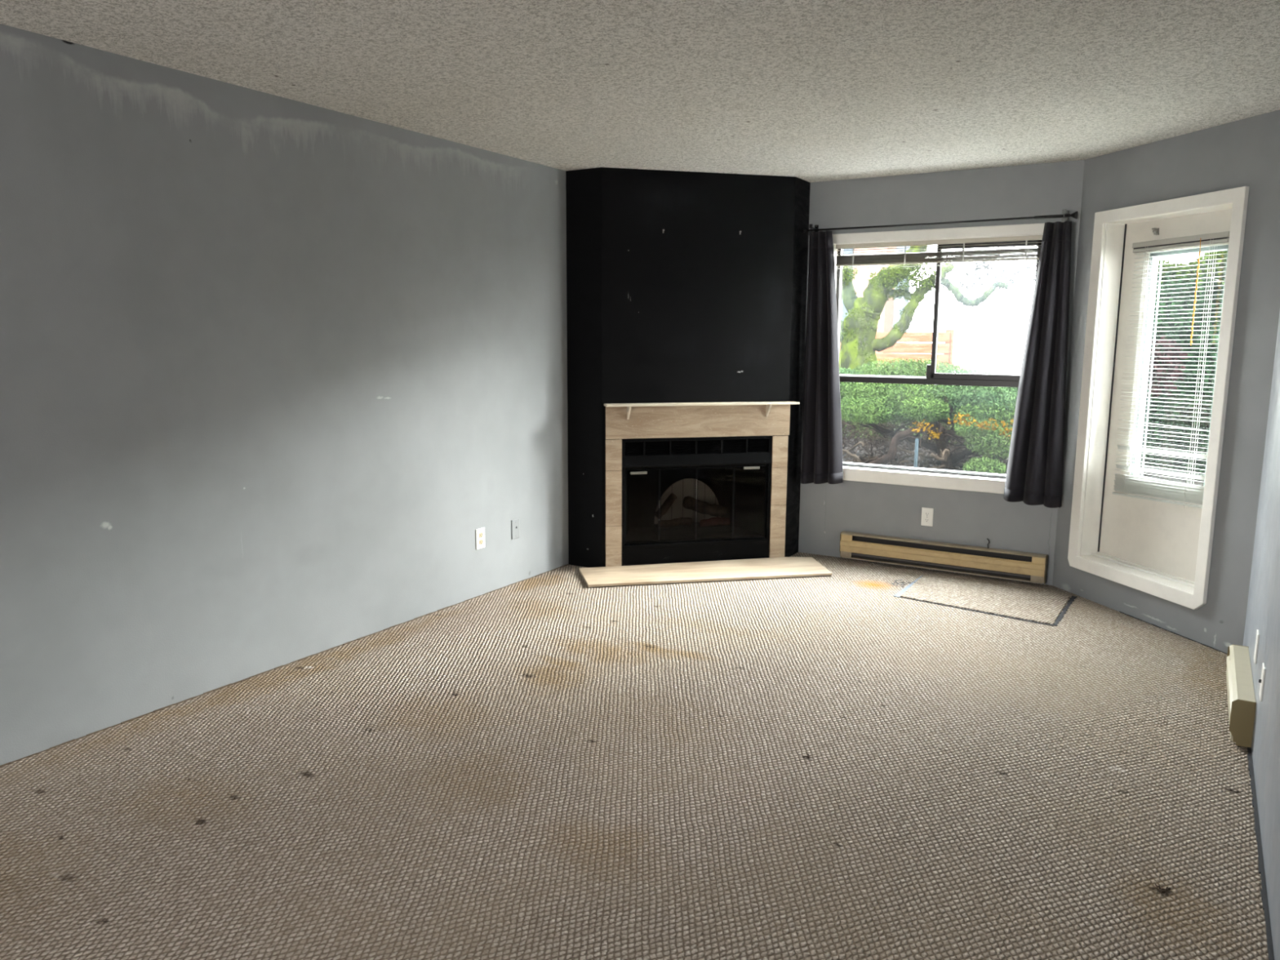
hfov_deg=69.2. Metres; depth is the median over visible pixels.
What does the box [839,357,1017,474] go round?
juniper shrub
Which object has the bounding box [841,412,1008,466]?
undergrowth
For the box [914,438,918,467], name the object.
metal post
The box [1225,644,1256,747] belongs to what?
baseboard heater
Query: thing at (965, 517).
wall
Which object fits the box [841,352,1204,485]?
ground
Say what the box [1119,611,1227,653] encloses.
trim
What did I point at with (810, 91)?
ceiling
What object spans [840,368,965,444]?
shrub
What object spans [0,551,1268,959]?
floor
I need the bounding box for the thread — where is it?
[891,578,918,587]
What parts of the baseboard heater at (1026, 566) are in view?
plate, panel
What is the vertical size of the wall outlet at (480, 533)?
0.116 m
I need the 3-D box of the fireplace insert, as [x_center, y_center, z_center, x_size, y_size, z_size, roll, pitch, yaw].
[0.316,0.105,6.141,0.998,0.826,0.472,-2,9,-14]
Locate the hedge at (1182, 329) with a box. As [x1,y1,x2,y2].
[1140,250,1226,479]
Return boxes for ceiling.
[0,0,1279,182]
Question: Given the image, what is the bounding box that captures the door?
[1067,186,1248,609]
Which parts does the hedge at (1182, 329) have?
stem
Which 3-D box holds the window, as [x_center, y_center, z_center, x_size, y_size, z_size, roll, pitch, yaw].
[1.805,-0.746,5.783,1.400,1.579,0.144,6,10,31]
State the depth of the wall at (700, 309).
5.73 m
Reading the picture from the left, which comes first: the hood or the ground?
the hood
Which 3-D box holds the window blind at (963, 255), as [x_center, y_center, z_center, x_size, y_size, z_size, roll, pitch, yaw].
[1.797,-1.383,5.663,1.246,0.155,0.030,6,10,31]
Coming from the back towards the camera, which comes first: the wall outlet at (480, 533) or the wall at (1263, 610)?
the wall outlet at (480, 533)
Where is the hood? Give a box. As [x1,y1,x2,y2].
[622,451,771,468]
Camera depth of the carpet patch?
5.23 m
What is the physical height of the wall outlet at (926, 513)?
0.116 m
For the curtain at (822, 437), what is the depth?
5.98 m
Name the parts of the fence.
post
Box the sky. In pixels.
[951,245,1212,361]
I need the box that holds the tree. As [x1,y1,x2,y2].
[839,245,1037,429]
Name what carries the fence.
on the ground
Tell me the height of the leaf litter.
0.069 m
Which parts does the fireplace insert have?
door handle, glass door, pane, glass door, pane, panel, glass door, pane, glass door, pane, door handle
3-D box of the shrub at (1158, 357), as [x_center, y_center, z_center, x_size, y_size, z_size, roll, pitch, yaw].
[3.760,-0.825,6.736,0.372,0.456,0.223,6,10,31]
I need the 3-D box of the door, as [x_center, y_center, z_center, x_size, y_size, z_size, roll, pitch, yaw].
[2.686,-0.415,4.788,0.192,1.978,0.952,-2,9,-14]
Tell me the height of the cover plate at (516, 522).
0.116 m
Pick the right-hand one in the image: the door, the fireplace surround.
the door
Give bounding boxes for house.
[840,246,910,364]
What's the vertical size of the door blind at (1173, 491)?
1.356 m
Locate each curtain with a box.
[800,231,842,484]
[1003,221,1071,508]
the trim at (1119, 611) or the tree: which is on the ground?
the tree
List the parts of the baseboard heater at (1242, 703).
panel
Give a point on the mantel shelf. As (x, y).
(727, 403)
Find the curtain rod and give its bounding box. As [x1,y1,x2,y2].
[803,208,1078,235]
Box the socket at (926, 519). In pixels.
[924,517,929,522]
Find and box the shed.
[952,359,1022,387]
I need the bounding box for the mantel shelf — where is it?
[604,400,799,406]
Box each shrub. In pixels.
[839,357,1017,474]
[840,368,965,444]
[1146,334,1188,397]
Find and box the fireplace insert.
[621,435,772,565]
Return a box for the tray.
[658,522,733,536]
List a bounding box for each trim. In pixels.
[0,564,568,767]
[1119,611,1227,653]
[1247,746,1274,959]
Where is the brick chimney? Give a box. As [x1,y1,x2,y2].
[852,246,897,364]
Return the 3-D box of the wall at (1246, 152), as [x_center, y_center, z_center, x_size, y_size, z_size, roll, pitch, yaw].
[2.682,-0.478,4.736,0.120,2.440,1.310,-2,9,-14]
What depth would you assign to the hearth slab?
5.72 m
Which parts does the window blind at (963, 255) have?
ladder cord, ladder cord, rail, hanging cord, ladder cord, ladder cord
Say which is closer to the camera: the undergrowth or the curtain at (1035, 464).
the curtain at (1035, 464)
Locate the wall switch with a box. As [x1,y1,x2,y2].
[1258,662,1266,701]
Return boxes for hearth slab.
[578,556,832,587]
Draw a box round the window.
[832,222,1044,493]
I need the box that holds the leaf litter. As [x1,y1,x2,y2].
[842,453,1007,474]
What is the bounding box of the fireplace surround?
[604,400,799,566]
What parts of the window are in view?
fixed sash, sill, casing, sliding sash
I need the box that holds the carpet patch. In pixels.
[893,573,1076,626]
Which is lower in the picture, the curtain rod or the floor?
the floor
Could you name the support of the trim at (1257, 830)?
attached to the wall at (1263, 610)
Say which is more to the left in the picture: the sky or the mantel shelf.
the mantel shelf
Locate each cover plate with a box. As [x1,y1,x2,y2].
[511,518,519,539]
[1253,629,1259,663]
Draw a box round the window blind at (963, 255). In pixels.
[835,235,1042,268]
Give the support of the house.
on the ground
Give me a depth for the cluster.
6.80 m
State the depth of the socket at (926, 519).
5.87 m
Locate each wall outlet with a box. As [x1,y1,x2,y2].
[475,527,484,549]
[920,507,933,526]
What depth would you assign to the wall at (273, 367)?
3.82 m
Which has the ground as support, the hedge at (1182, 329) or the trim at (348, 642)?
the hedge at (1182, 329)
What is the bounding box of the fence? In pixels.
[839,329,954,376]
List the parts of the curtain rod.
rod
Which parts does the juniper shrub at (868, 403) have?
stem, stem, stem, stem, stem, stem, stem, stem, stem, stem, stem, stem, stem, stem, stem, stem, stem, stem, stem, stem, stem, stem, stem, stem, stem, stem, stem, stem, stem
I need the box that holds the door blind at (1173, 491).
[1111,231,1230,508]
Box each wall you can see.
[0,23,639,765]
[565,167,810,567]
[668,160,1084,585]
[1052,110,1279,653]
[1242,311,1279,959]
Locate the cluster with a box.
[910,412,1013,439]
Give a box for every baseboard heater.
[839,530,1048,584]
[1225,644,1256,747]
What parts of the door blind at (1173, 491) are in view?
rail, tilt cord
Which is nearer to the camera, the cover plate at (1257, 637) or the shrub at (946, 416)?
the cover plate at (1257, 637)
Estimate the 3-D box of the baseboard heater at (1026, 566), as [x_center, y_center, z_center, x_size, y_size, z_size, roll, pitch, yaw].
[1.873,0.481,5.830,1.256,0.173,0.072,6,10,31]

